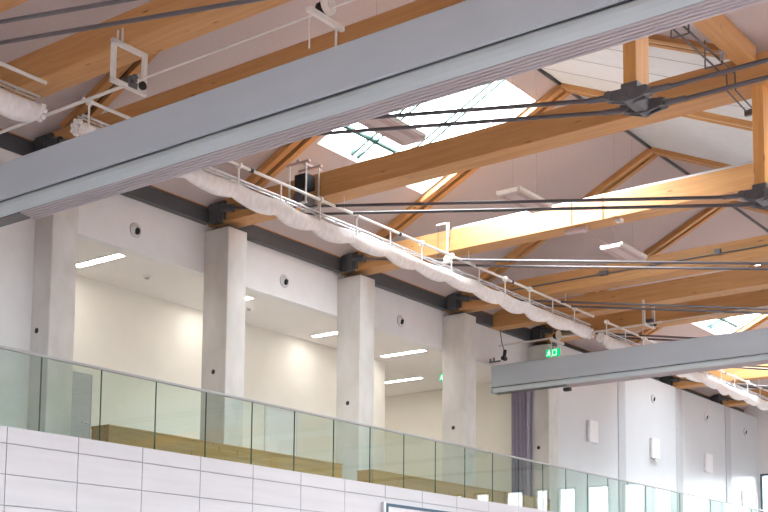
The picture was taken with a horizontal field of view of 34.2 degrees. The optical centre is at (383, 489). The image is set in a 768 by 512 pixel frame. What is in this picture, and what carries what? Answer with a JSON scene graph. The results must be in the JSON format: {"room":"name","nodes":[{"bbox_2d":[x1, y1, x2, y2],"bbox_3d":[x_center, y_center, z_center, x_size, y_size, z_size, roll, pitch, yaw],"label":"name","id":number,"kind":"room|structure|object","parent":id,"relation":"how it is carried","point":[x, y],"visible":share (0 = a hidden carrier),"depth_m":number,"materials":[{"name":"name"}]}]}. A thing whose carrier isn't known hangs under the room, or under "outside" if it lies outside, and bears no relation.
{"room":"sports hall","nodes":[
{"label":"sports hall","id":0,"kind":"room"},
{"bbox_2d":[0,148,34,428],"bbox_3d":[-11.558,-3.979,12.743,0.370,5.030,19.490,-4,-8,37],"label":"wall","id":1,"kind":"structure","parent":0,"point":[17,239],"depth_m":19.86,"materials":[{"name":"white paint"}]},
{"bbox_2d":[0,128,34,155],"bbox_3d":[-6.766,-5.693,19.089,0.150,0.320,3.450,-4,-8,37],"label":"beam","id":2,"kind":"structure","parent":1,"relation":"on","point":[9,141],"depth_m":20.10,"materials":[{"name":"black metal"}]},
{"bbox_2d":[0,0,266,44],"bbox_3d":[4.099,-5.952,8.436,30.230,2.098,0.700,-4,-8,37],"label":"truss","id":3,"kind":"object","parent":1,"relation":"on","point":[5,5],"visible":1,"depth_m":13.99,"materials":[{"name":"metal"}]},
{"bbox_2d":[0,61,46,99],"bbox_3d":[-6.436,-5.707,14.459,0.234,0.610,6.080,-4,-8,37],"label":"rail","id":4,"kind":"object","parent":3,"relation":"hanging from","point":[5,65],"visible":1,"depth_m":16.56,"materials":[{"name":"white metal"}]},
{"bbox_2d":[0,88,47,122],"bbox_3d":[-6.493,-5.326,14.459,0.302,0.384,6.152,-4,-8,37],"label":"net","id":5,"kind":"object","parent":4,"relation":"hanging from","point":[13,106],"visible":1,"depth_m":16.50,"materials":[{"name":"white fabric"}]},
{"bbox_2d":[0,0,291,100],"bbox_3d":[5.247,-6.604,10.019,30.230,0.440,0.440,-4,-8,37],"label":"girder","id":6,"kind":"object","parent":1,"relation":"on","point":[79,57],"visible":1,"depth_m":16.47,"materials":[{"name":"brown wood"}]},
{"bbox_2d":[109,28,147,96],"bbox_3d":[-3.317,-5.579,16.258,0.180,0.751,0.582,-4,-8,37],"label":"frame","id":7,"kind":"object","parent":6,"relation":"hanging from","point":[129,83],"visible":1,"depth_m":16.20,"materials":[{"name":"white metal"}]},
{"bbox_2d":[0,0,354,133],"bbox_3d":[5.023,-5.919,10.048,29.400,0.047,0.047,-4,-8,37],"label":"shaft","id":8,"kind":"object","parent":1,"relation":"attached to","point":[114,89],"visible":0.88,"depth_m":16.13,"materials":[{"name":"white metal"}]},
{"bbox_2d":[306,0,344,48],"bbox_3d":[-0.647,-5.310,14.316,0.140,0.718,0.620,-4,-8,37],"label":"hanger","id":9,"kind":"object","parent":8,"relation":"hanging from","point":[322,9],"visible":0.95,"depth_m":14.27,"materials":[{"name":"white metal"}]},
{"bbox_2d":[0,0,767,226],"bbox_3d":[5.157,-4.950,9.900,29.920,0.836,0.435,-4,-8,37],"label":"housing","id":10,"kind":"object","parent":1,"relation":"attached to","point":[466,45],"visible":1,"depth_m":13.96,"materials":[{"name":"grey metal"}]},
{"bbox_2d":[33,0,767,150],"bbox_3d":[6.443,-5.599,11.508,30.230,2.098,0.700,-4,-8,37],"label":"truss","id":11,"kind":"object","parent":1,"relation":"on","point":[634,98],"visible":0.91,"depth_m":15.89,"materials":[{"name":"brown wood"}]},
{"bbox_2d":[60,53,157,128],"bbox_3d":[-3.226,-7.156,19.064,4.788,2.432,0.360,-4,-8,37],"label":"rafter","id":12,"kind":"object","parent":11,"relation":"on","point":[104,84],"visible":0.24,"depth_m":19.87,"materials":[{"name":"brown wood"}]},
{"bbox_2d":[692,14,755,65],"bbox_3d":[3.982,-6.176,15.959,0.260,0.240,3.520,-4,-8,37],"label":"beam","id":13,"kind":"structure","parent":11,"relation":"attached to","point":[719,30],"depth_m":16.67,"materials":[{"name":"brown wood"}]},
{"bbox_2d":[670,24,751,116],"bbox_3d":[4.047,-5.896,16.411,0.292,0.680,4.201,-4,-8,37],"label":"guide","id":14,"kind":"object","parent":13,"relation":"hanging from","point":[721,59],"visible":0.74,"depth_m":16.94,"materials":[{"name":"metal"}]},
{"bbox_2d":[73,275,384,470],"bbox_3d":[-4.171,-1.898,25.883,0.200,3.850,13.600,-4,-8,37],"label":"wall","id":15,"kind":"structure","parent":0,"point":[116,328],"depth_m":25.72,"materials":[{"name":"beige paint"}]},
{"bbox_2d":[70,367,95,438],"bbox_3d":[-5.858,-1.286,23.355,0.082,2.060,1.110,-4,-8,37],"label":"door","id":16,"kind":"structure","parent":15,"relation":"in","point":[83,381],"depth_m":23.64,"materials":[{"name":"white metal"}]},
{"bbox_2d":[264,405,298,455],"bbox_3d":[-2.284,-0.792,28.043,0.082,2.150,1.140,-4,-8,37],"label":"door","id":17,"kind":"structure","parent":15,"relation":"in","point":[278,423],"depth_m":28.09,"materials":[{"name":"white metal"}]},
{"bbox_2d":[0,426,551,511],"bbox_3d":[-0.836,1.935,23.150,0.122,4.304,50.000,-4,-8,37],"label":"wall","id":18,"kind":"structure","parent":0,"point":[40,471],"depth_m":19.66,"materials":[{"name":"white tile"}]},
{"bbox_2d":[0,345,767,511],"bbox_3d":[2.815,-0.221,28.192,0.064,1.138,38.000,-4,-8,37],"label":"glass balustrade","id":19,"kind":"object","parent":18,"relation":"on","point":[42,356],"visible":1,"depth_m":23.11,"materials":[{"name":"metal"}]},
{"bbox_2d":[381,502,447,511],"bbox_3d":[0.781,1.142,25.191,0.085,1.590,2.660,-4,-8,37],"label":"board","id":20,"kind":"object","parent":18,"relation":"attached to","point":[385,507],"visible":1,"depth_m":24.64,"materials":[{"name":"blue paint"}]},
{"bbox_2d":[76,238,490,396],"bbox_3d":[-4.440,-3.620,28.825,7.670,0.200,17.620,-4,-8,37],"label":"ceiling","id":21,"kind":"structure","parent":0,"point":[166,283],"depth_m":26.61,"materials":[{"name":"paint"}]},
{"bbox_2d":[76,253,126,267],"bbox_3d":[-5.196,-4.175,22.721,1.310,0.020,0.200,-4,-8,37],"label":"recessed light","id":22,"kind":"object","parent":21,"relation":"in","point":[115,255],"visible":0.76,"depth_m":22.68,"materials":[{"name":"white paint"}]},
{"bbox_2d":[310,331,336,337],"bbox_3d":[-1.110,-3.547,28.184,1.300,0.020,0.200,-4,-8,37],"label":"recessed light","id":23,"kind":"object","parent":21,"relation":"in","point":[332,332],"visible":0.51,"depth_m":28.34,"materials":[{"name":"white paint"}]},
{"bbox_2d":[313,332,336,336],"bbox_3d":[-1.110,-3.548,28.184,1.260,0.012,0.170,-4,-8,37],"label":"diffuser","id":24,"kind":"object","parent":23,"relation":"attached to","point":[327,333],"depth_m":28.33,"materials":[{"name":"white plastic"}]},
{"bbox_2d":[379,349,427,357],"bbox_3d":[0.460,-3.310,30.242,1.320,0.020,0.200,-4,-8,37],"label":"recessed light","id":25,"kind":"object","parent":21,"relation":"in","point":[418,350],"visible":1,"depth_m":30.23,"materials":[{"name":"white paint"}]},
{"bbox_2d":[381,350,424,356],"bbox_3d":[0.460,-3.311,30.242,1.280,0.012,0.170,-4,-8,37],"label":"diffuser","id":26,"kind":"object","parent":25,"relation":"attached to","point":[412,351],"depth_m":30.24,"materials":[{"name":"white plastic"}]},
{"bbox_2d":[385,377,423,383],"bbox_3d":[0.489,-2.951,33.564,1.290,0.020,0.200,-4,-8,37],"label":"recessed light","id":27,"kind":"object","parent":21,"relation":"in","point":[412,378],"visible":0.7,"depth_m":33.50,"materials":[{"name":"white paint"}]},
{"bbox_2d":[511,391,531,495],"bbox_3d":[3.602,-1.088,32.779,0.640,3.805,0.184,-4,-8,37],"label":"curtain","id":28,"kind":"object","parent":21,"relation":"hanging from","point":[521,401],"visible":0.67,"depth_m":32.75,"materials":[{"name":"purple fabric"}]},
{"bbox_2d":[78,194,533,367],"bbox_3d":[3.476,-1.696,32.587,0.200,5.030,30.510,-4,-8,37],"label":"wall","id":29,"kind":"structure","parent":0,"point":[166,238],"depth_m":25.05,"materials":[{"name":"white paint"}]},
{"bbox_2d":[130,223,140,237],"bbox_3d":[-4.405,-4.625,22.207,0.088,0.266,0.266,-4,-8,37],"label":"air nozzle","id":30,"kind":"object","parent":29,"relation":"attached to","point":[135,229],"visible":1,"depth_m":22.19,"materials":[{"name":"white paint"}]},
{"bbox_2d":[120,185,209,224],"bbox_3d":[-4.368,-5.332,22.232,0.150,0.320,3.450,-4,-8,37],"label":"beam","id":31,"kind":"structure","parent":29,"relation":"attached to","point":[156,197],"depth_m":22.79,"materials":[{"name":"black metal"}]},
{"bbox_2d":[280,275,288,287],"bbox_3d":[-2.007,-4.244,25.348,0.088,0.266,0.266,-4,-8,37],"label":"air nozzle","id":32,"kind":"object","parent":29,"relation":"attached to","point":[284,281],"visible":1,"depth_m":25.33,"materials":[{"name":"white paint"}]},
{"bbox_2d":[243,224,341,272],"bbox_3d":[-1.970,-4.970,25.375,0.150,0.320,3.450,-4,-8,37],"label":"beam","id":33,"kind":"structure","parent":29,"relation":"attached to","point":[256,234],"depth_m":25.45,"materials":[{"name":"grey metal"}]},
{"bbox_2d":[397,315,403,326],"bbox_3d":[0.397,-3.861,28.497,0.088,0.266,0.266,-4,-8,37],"label":"air nozzle","id":34,"kind":"object","parent":29,"relation":"attached to","point":[400,320],"visible":1,"depth_m":28.48,"materials":[{"name":"white paint"}]},
{"bbox_2d":[371,273,447,310],"bbox_3d":[0.428,-4.608,28.519,0.150,0.320,3.450,-4,-8,37],"label":"beam","id":35,"kind":"structure","parent":29,"relation":"attached to","point":[386,282],"depth_m":28.66,"materials":[{"name":"grey metal"}]},
{"bbox_2d":[554,342,590,352],"bbox_3d":[5.224,-3.884,34.805,0.150,0.320,3.450,-4,-8,37],"label":"beam","id":36,"kind":"structure","parent":29,"relation":"attached to","point":[566,344],"depth_m":34.88,"materials":[{"name":"black metal"}]},
{"bbox_2d":[681,388,710,399],"bbox_3d":[10.020,-3.161,41.091,0.150,0.320,3.450,-4,-8,37],"label":"beam","id":37,"kind":"structure","parent":29,"relation":"attached to","point":[687,389],"depth_m":41.55,"materials":[{"name":"grey metal"}]},
{"bbox_2d":[730,407,743,412],"bbox_3d":[12.118,-2.844,43.842,0.150,0.320,2.458,-4,-8,37],"label":"beam","id":38,"kind":"structure","parent":29,"relation":"attached to","point":[735,408],"depth_m":44.38,"materials":[{"name":"grey metal"}]},
{"bbox_2d":[0,0,767,408],"bbox_3d":[-0.299,-6.585,23.721,5.750,3.098,50.600,-4,-8,37],"label":"ceiling","id":39,"kind":"structure","parent":0,"point":[571,171],"depth_m":25.64,"materials":[{"name":"white paint"}]},
{"bbox_2d":[343,80,504,157],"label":"window","id":40,"kind":"structure","parent":39,"relation":"attached to","point":[366,137],"depth_m":23.72,"materials":[{"name":"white glass"}]},
{"bbox_2d":[207,50,767,230],"bbox_3d":[8.841,-5.237,14.651,30.230,2.098,0.700,-4,-8,37],"label":"truss","id":41,"kind":"object","parent":39,"relation":"attached to","point":[505,141],"visible":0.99,"depth_m":19.60,"materials":[{"name":"brown wood"}]},
{"bbox_2d":[242,136,319,190],"bbox_3d":[-0.828,-6.794,22.207,4.788,2.432,0.360,-4,-8,37],"label":"rafter","id":42,"kind":"object","parent":41,"relation":"on","point":[287,153],"visible":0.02,"depth_m":22.90,"materials":[{"name":"brown wood"}]},
{"bbox_2d":[286,159,322,211],"bbox_3d":[-1.331,-5.322,22.008,0.520,0.840,0.610,-4,-8,37],"label":"motor","id":43,"kind":"object","parent":41,"relation":"hanging from","point":[305,182],"visible":0.82,"depth_m":21.83,"materials":[{"name":"black metal"}]},
{"bbox_2d":[648,34,729,59],"bbox_3d":[3.081,-7.117,19.262,5.094,2.365,0.360,-4,-8,37],"label":"rafter","id":44,"kind":"object","parent":41,"relation":"on","point":[659,41],"visible":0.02,"depth_m":18.17,"materials":[{"name":"brown wood"}]},
{"bbox_2d":[340,161,767,276],"bbox_3d":[11.502,-4.856,18.141,30.230,2.138,1.570,-4,-8,37],"label":"truss","id":45,"kind":"object","parent":39,"relation":"attached to","point":[522,227],"visible":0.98,"depth_m":23.50,"materials":[{"name":"brown wood"}]},
{"bbox_2d":[77,97,593,325],"bbox_3d":[0.317,-4.688,23.311,0.234,0.610,15.040,-4,-8,37],"label":"rail","id":46,"kind":"object","parent":45,"relation":"hanging from","point":[239,165],"visible":0.87,"depth_m":22.41,"materials":[{"name":"white metal"}]},
{"bbox_2d":[70,118,594,338],"bbox_3d":[0.265,-4.312,23.307,0.318,0.381,15.112,-4,-8,37],"label":"net","id":47,"kind":"object","parent":46,"relation":"hanging from","point":[252,200],"visible":0.91,"depth_m":22.25,"materials":[{"name":"white fabric"}]},
{"bbox_2d":[436,222,452,263],"bbox_3d":[1.218,-4.963,25.118,0.380,0.840,0.080,-4,-8,37],"label":"clamp","id":48,"kind":"object","parent":45,"relation":"attached to","point":[446,258],"visible":0.8,"depth_m":25.06,"materials":[{"name":"white metal"}]},
{"bbox_2d":[373,85,569,242],"bbox_3d":[1.570,-6.432,25.350,4.788,2.432,0.360,-4,-8,37],"label":"rafter","id":49,"kind":"object","parent":45,"relation":"on","point":[448,183],"visible":0.45,"depth_m":25.56,"materials":[{"name":"brown wood"}]},
{"bbox_2d":[452,161,752,228],"bbox_3d":[4.334,-5.465,22.893,7.400,0.040,0.055,-4,-8,37],"label":"beam","id":50,"kind":"structure","parent":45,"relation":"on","point":[727,169],"depth_m":22.76,"materials":[{"name":"wood"}]},
{"bbox_2d":[600,242,647,263],"bbox_3d":[4.804,-5.952,25.060,0.480,2.558,1.180,-4,-8,37],"label":"light","id":51,"kind":"object","parent":45,"relation":"hanging from","point":[622,251],"visible":0.78,"depth_m":24.76,"materials":[{"name":"white metal"}]},
{"bbox_2d":[559,83,752,130],"bbox_3d":[5.479,-6.756,22.405,5.094,2.365,0.360,-4,-8,37],"label":"rafter","id":52,"kind":"object","parent":45,"relation":"on","point":[573,89],"visible":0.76,"depth_m":22.15,"materials":[{"name":"brown wood"}]},
{"bbox_2d":[445,235,767,313],"bbox_3d":[13.637,-4.513,20.937,30.230,2.098,0.700,-4,-8,37],"label":"truss","id":53,"kind":"object","parent":39,"relation":"attached to","point":[754,249],"visible":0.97,"depth_m":27.15,"materials":[{"name":"brown wood"}]},
{"bbox_2d":[477,148,657,285],"bbox_3d":[3.968,-6.070,28.493,4.788,2.432,0.360,-4,-8,37],"label":"rafter","id":54,"kind":"object","parent":53,"relation":"on","point":[647,156],"visible":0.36,"depth_m":27.78,"materials":[{"name":"brown wood"}]},
{"bbox_2d":[650,147,731,168],"bbox_3d":[7.877,-6.394,25.548,5.094,2.365,0.360,-4,-8,37],"label":"rafter","id":55,"kind":"object","parent":53,"relation":"on","point":[660,152],"visible":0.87,"depth_m":26.57,"materials":[{"name":"brown wood"}]},
{"bbox_2d":[490,265,767,330],"bbox_3d":[14.851,-5.155,22.608,30.230,0.440,0.440,-4,-8,37],"label":"girder","id":56,"kind":"object","parent":39,"relation":"attached to","point":[729,282],"visible":0.88,"depth_m":28.78,"materials":[{"name":"brown wood"}]},
{"bbox_2d":[642,300,656,328],"bbox_3d":[6.180,-4.181,29.174,0.180,0.751,0.582,-4,-8,37],"label":"frame","id":57,"kind":"object","parent":56,"relation":"hanging from","point":[645,321],"visible":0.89,"depth_m":29.10,"materials":[{"name":"white metal"}]},
{"bbox_2d":[499,305,767,346],"bbox_3d":[14.615,-4.472,22.621,29.400,0.047,0.047,-4,-8,37],"label":"shaft","id":58,"kind":"object","parent":57,"relation":"attached to","point":[616,328],"visible":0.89,"depth_m":29.50,"materials":[{"name":"white metal"}]},
{"bbox_2d":[550,330,563,357],"bbox_3d":[4.244,-3.524,30.437,0.140,0.718,0.620,-4,-8,37],"label":"hanger","id":59,"kind":"object","parent":58,"relation":"hanging from","point":[556,337],"visible":0.97,"depth_m":30.39,"materials":[{"name":"white metal"}]},
{"bbox_2d":[707,318,736,328],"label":"window","id":60,"kind":"structure","parent":39,"relation":"attached to","point":[716,322],"depth_m":37.26,"materials":[{"name":"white glass"}]},
{"bbox_2d":[384,383,511,492],"bbox_3d":[0.840,-0.825,35.388,7.870,3.850,0.200,-4,-8,37],"label":"wall","id":61,"kind":"structure","parent":0,"point":[420,414],"depth_m":34.89,"materials":[{"name":"beige paint"}]},
{"bbox_2d":[489,330,506,362],"bbox_3d":[2.841,-3.580,31.084,0.493,0.802,0.140,-4,-8,37],"label":"camera","id":62,"kind":"object","parent":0,"point":[504,358],"visible":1,"depth_m":30.97,"materials":[{"name":"metal"}]},
{"bbox_2d":[491,328,767,395],"bbox_3d":[14.738,-3.543,22.486,29.950,0.835,0.435,-4,-8,37],"label":"housing","id":63,"kind":"object","parent":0,"point":[744,348],"visible":1,"depth_m":28.97,"materials":[{"name":"grey metal"}]},
{"bbox_2d":[541,1,767,228],"bbox_3d":[5.940,-7.290,19.043,9.900,2.633,50.600,-4,-8,37],"label":"ceiling","id":64,"kind":"structure","parent":0,"point":[602,70],"depth_m":22.54,"materials":[{"name":"white paint"}]},
{"bbox_2d":[359,0,425,145],"bbox_3d":[0.123,-6.658,18.924,0.480,2.558,1.180,-4,-8,37],"label":"light","id":65,"kind":"object","parent":64,"relation":"hanging from","point":[405,137],"visible":0.61,"depth_m":18.84,"materials":[{"name":"white metal"}]},
{"bbox_2d":[496,186,552,212],"bbox_3d":[2.479,-6.303,22.011,0.480,2.558,1.180,-4,-8,37],"label":"light","id":66,"kind":"object","parent":64,"relation":"hanging from","point":[515,193],"visible":0.73,"depth_m":21.63,"materials":[{"name":"white metal"}]},
{"bbox_2d":[537,69,767,232],"bbox_3d":[2.004,-7.981,22.125,0.070,0.070,50.000,-4,-8,37],"label":"trim","id":67,"kind":"structure","parent":64,"relation":"attached to","point":[542,71],"depth_m":26.96,"materials":[{"name":"grey paint"}]},
{"bbox_2d":[553,343,758,511],"bbox_3d":[8.820,-0.861,38.604,0.225,4.760,14.375,-4,-8,37],"label":"wall","id":68,"kind":"structure","parent":0,"point":[646,419],"depth_m":37.22,"materials":[{"name":"white paint"}]},
{"bbox_2d":[587,420,597,443],"bbox_3d":[5.730,-1.596,34.297,0.115,0.600,0.500,-4,-8,37],"label":"wall box","id":69,"kind":"object","parent":68,"relation":"attached to","point":[592,426],"visible":1,"depth_m":34.18,"materials":[{"name":"white plastic"}]},
{"bbox_2d":[591,421,597,441],"bbox_3d":[5.774,-1.599,34.264,0.005,0.540,0.440,-4,-8,37],"label":"grille","id":70,"kind":"object","parent":69,"relation":"attached to","point":[594,425],"depth_m":34.26,"materials":[{"name":"white plastic"}]},
{"bbox_2d":[617,381,626,511],"bbox_3d":[6.818,-1.179,35.782,0.025,4.750,0.460,-4,-8,37],"label":"trim","id":71,"kind":"structure","parent":68,"relation":"attached to","point":[620,385],"depth_m":35.77,"materials":[{"name":"paint"}]},
{"bbox_2d":[530,289,767,343],"bbox_3d":[16.035,-4.152,24.081,30.230,2.098,0.700,-4,-8,37],"label":"truss","id":72,"kind":"object","parent":68,"relation":"on","point":[758,298],"visible":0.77,"depth_m":30.84,"materials":[{"name":"brown wood"}]},
{"bbox_2d":[472,311,531,340],"bbox_3d":[2.826,-4.246,31.662,0.150,0.320,3.450,-4,-8,37],"label":"beam","id":73,"kind":"structure","parent":72,"relation":"attached to","point":[483,318],"depth_m":31.94,"materials":[{"name":"grey metal"}]},
{"bbox_2d":[584,203,725,294],"bbox_3d":[6.366,-5.708,31.636,4.788,2.432,0.360,-4,-8,37],"label":"rafter","id":74,"kind":"object","parent":72,"relation":"on","point":[707,213],"visible":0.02,"depth_m":30.87,"materials":[{"name":"brown wood"}]},
{"bbox_2d":[726,201,767,214],"bbox_3d":[10.275,-6.032,28.691,5.094,2.365,0.360,-4,-8,37],"label":"rafter","id":75,"kind":"object","parent":72,"relation":"on","point":[763,211],"visible":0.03,"depth_m":29.84,"materials":[{"name":"brown wood"}]},
{"bbox_2d":[650,438,659,461],"bbox_3d":[8.122,-1.195,37.428,0.115,0.680,0.500,-4,-8,37],"label":"wall box","id":76,"kind":"object","parent":68,"relation":"attached to","point":[654,443],"visible":1,"depth_m":37.32,"materials":[{"name":"white plastic"}]},
{"bbox_2d":[653,439,659,457],"bbox_3d":[8.166,-1.238,37.399,0.005,0.540,0.440,-4,-8,37],"label":"grille","id":77,"kind":"object","parent":76,"relation":"attached to","point":[656,442],"depth_m":37.38,"materials":[{"name":"white plastic"}]},
{"bbox_2d":[675,388,683,511],"bbox_3d":[9.216,-0.817,38.925,0.025,4.750,0.460,-4,-8,37],"label":"trim","id":78,"kind":"structure","parent":68,"relation":"attached to","point":[678,392],"depth_m":38.95,"materials":[{"name":"paint"}]},
{"bbox_2d":[704,453,712,472],"bbox_3d":[10.563,-0.867,40.631,0.115,0.600,0.500,-4,-8,37],"label":"wall box","id":79,"kind":"object","parent":68,"relation":"attached to","point":[708,458],"visible":1,"depth_m":40.48,"materials":[{"name":"white plastic"}]},
{"bbox_2d":[707,454,712,471],"bbox_3d":[10.606,-0.870,40.598,0.005,0.540,0.440,-4,-8,37],"label":"grille","id":80,"kind":"object","parent":79,"relation":"attached to","point":[709,457],"depth_m":40.57,"materials":[{"name":"white plastic"}]},
{"bbox_2d":[660,364,767,388],"bbox_3d":[20.831,-3.428,30.367,30.230,2.098,0.700,-4,-8,37],"label":"truss","id":81,"kind":"object","parent":68,"relation":"on","point":[745,374],"visible":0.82,"depth_m":38.03,"materials":[{"name":"brown wood"}]},
{"bbox_2d":[735,314,767,331],"bbox_3d":[11.162,-4.985,37.923,4.788,2.432,0.360,-4,-8,37],"label":"rafter","id":82,"kind":"object","parent":81,"relation":"on","point":[761,319],"visible":0.34,"depth_m":37.78,"materials":[{"name":"brown wood"}]},
{"bbox_2d":[725,406,731,511],"bbox_3d":[11.614,-0.456,42.068,0.025,4.750,0.460,-4,-8,37],"label":"trim","id":83,"kind":"structure","parent":68,"relation":"attached to","point":[727,409],"depth_m":42.11,"materials":[{"name":"paint"}]},
{"bbox_2d":[710,389,767,406],"bbox_3d":[23.229,-3.067,33.510,30.230,2.098,0.700,-4,-8,37],"label":"truss","id":84,"kind":"object","parent":68,"relation":"on","point":[726,400],"visible":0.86,"depth_m":42.05,"materials":[{"name":"brown wood"}]},
{"bbox_2d":[742,490,757,511],"bbox_3d":[12.742,1.068,43.362,0.082,2.020,1.390,-4,-8,37],"label":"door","id":85,"kind":"structure","parent":68,"relation":"in","point":[749,499],"depth_m":43.42,"materials":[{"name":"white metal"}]},
{"bbox_2d":[738,365,767,369],"bbox_3d":[18.433,-3.790,27.224,30.230,2.098,0.700,-4,-8,37],"label":"truss","id":86,"kind":"object","parent":68,"relation":"on","point":[747,367],"visible":0.02,"depth_m":33.70,"materials":[{"name":"brown wood"}]},
{"bbox_2d":[602,319,767,399],"bbox_3d":[9.845,-3.251,35.800,0.234,0.610,15.430,-4,-8,37],"label":"rail","id":87,"kind":"object","parent":86,"relation":"hanging from","point":[606,321],"visible":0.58,"depth_m":34.98,"materials":[{"name":"white metal"}]},
{"bbox_2d":[596,333,767,409],"bbox_3d":[9.760,-2.887,35.754,0.328,0.367,15.392,-4,-8,37],"label":"net","id":88,"kind":"object","parent":87,"relation":"hanging from","point":[608,342],"visible":0.68,"depth_m":34.81,"materials":[{"name":"white fabric"}]},
{"bbox_2d":[626,265,755,345],"bbox_3d":[8.764,-5.347,34.779,4.788,2.432,0.360,-4,-8,37],"label":"rafter","id":89,"kind":"object","parent":86,"relation":"on","point":[647,331],"visible":0.02,"depth_m":35.59,"materials":[{"name":"brown wood"}]},
{"bbox_2d":[716,324,767,511],"bbox_3d":[21.924,-0.439,37.825,38.500,12.600,0.300,-4,-8,37],"label":"wall","id":90,"kind":"structure","parent":0,"point":[761,415],"depth_m":44.29,"materials":[{"name":"white paint"}]},
{"bbox_2d":[760,474,767,511],"bbox_3d":[13.731,2.733,43.559,1.060,6.670,0.120,-4,-8,37],"label":"window","id":91,"kind":"structure","parent":90,"relation":"in","point":[761,475],"depth_m":44.12,"materials":[{"name":"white glass"}]},
{"bbox_3d":[-4.723,0.255,26.309,9.800,0.350,50.000,-4,-8,37],"label":"floor","id":92,"kind":"structure","parent":0,"visible":0},
{"bbox_2d":[27,206,78,435],"bbox_3d":[-5.409,-2.946,20.243,0.630,4.700,0.508,-4,-8,37],"label":"concrete column","id":93,"kind":"structure","parent":92,"relation":"on","point":[56,235],"depth_m":20.00,"materials":[{"name":"grey concrete"}]},
{"bbox_2d":[91,424,342,478],"bbox_3d":[-2.790,-0.546,22.495,0.440,0.460,5.950,-4,-8,37],"label":"wooden bench","id":94,"kind":"object","parent":92,"relation":"on","point":[108,432],"visible":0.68,"depth_m":21.85,"materials":[{"name":"brown wood"}]},
{"bbox_2d":[200,225,246,446],"bbox_3d":[-3.011,-2.584,23.386,0.630,4.700,0.508,-4,-8,37],"label":"concrete column","id":95,"kind":"structure","parent":92,"relation":"on","point":[224,297],"depth_m":23.22,"materials":[{"name":"grey concrete"}]},
{"bbox_2d":[335,273,374,480],"bbox_3d":[-0.613,-2.222,26.529,0.630,4.700,0.508,-4,-8,37],"label":"concrete column","id":96,"kind":"structure","parent":92,"relation":"on","point":[356,293],"depth_m":26.36,"materials":[{"name":"grey concrete"}]},
{"bbox_2d":[357,469,549,510],"bbox_3d":[1.801,0.147,28.512,0.440,0.460,7.250,-4,-8,37],"label":"wooden bench","id":97,"kind":"object","parent":92,"relation":"on","point":[380,477],"visible":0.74,"depth_m":27.71,"materials":[{"name":"brown wood"}]},
{"bbox_2d":[442,312,475,486],"bbox_3d":[1.785,-1.861,29.672,0.630,4.700,0.508,-4,-8,37],"label":"concrete column","id":98,"kind":"structure","parent":92,"relation":"on","point":[459,329],"depth_m":29.50,"materials":[{"name":"grey concrete"}]},
{"bbox_2d":[528,343,558,511],"bbox_3d":[4.183,-1.499,32.815,0.630,4.700,0.508,-4,-8,37],"label":"concrete column","id":99,"kind":"structure","parent":92,"relation":"on","point":[545,401],"depth_m":32.58,"materials":[{"name":"grey concrete"}]},
{"bbox_2d":[546,348,559,357],"bbox_3d":[4.383,-3.611,32.425,0.400,0.300,0.059,-4,-8,37],"label":"exit sign","id":100,"kind":"object","parent":99,"relation":"attached to","point":[555,352],"visible":0.99,"depth_m":32.39,"materials":[{"name":"green plastic"}]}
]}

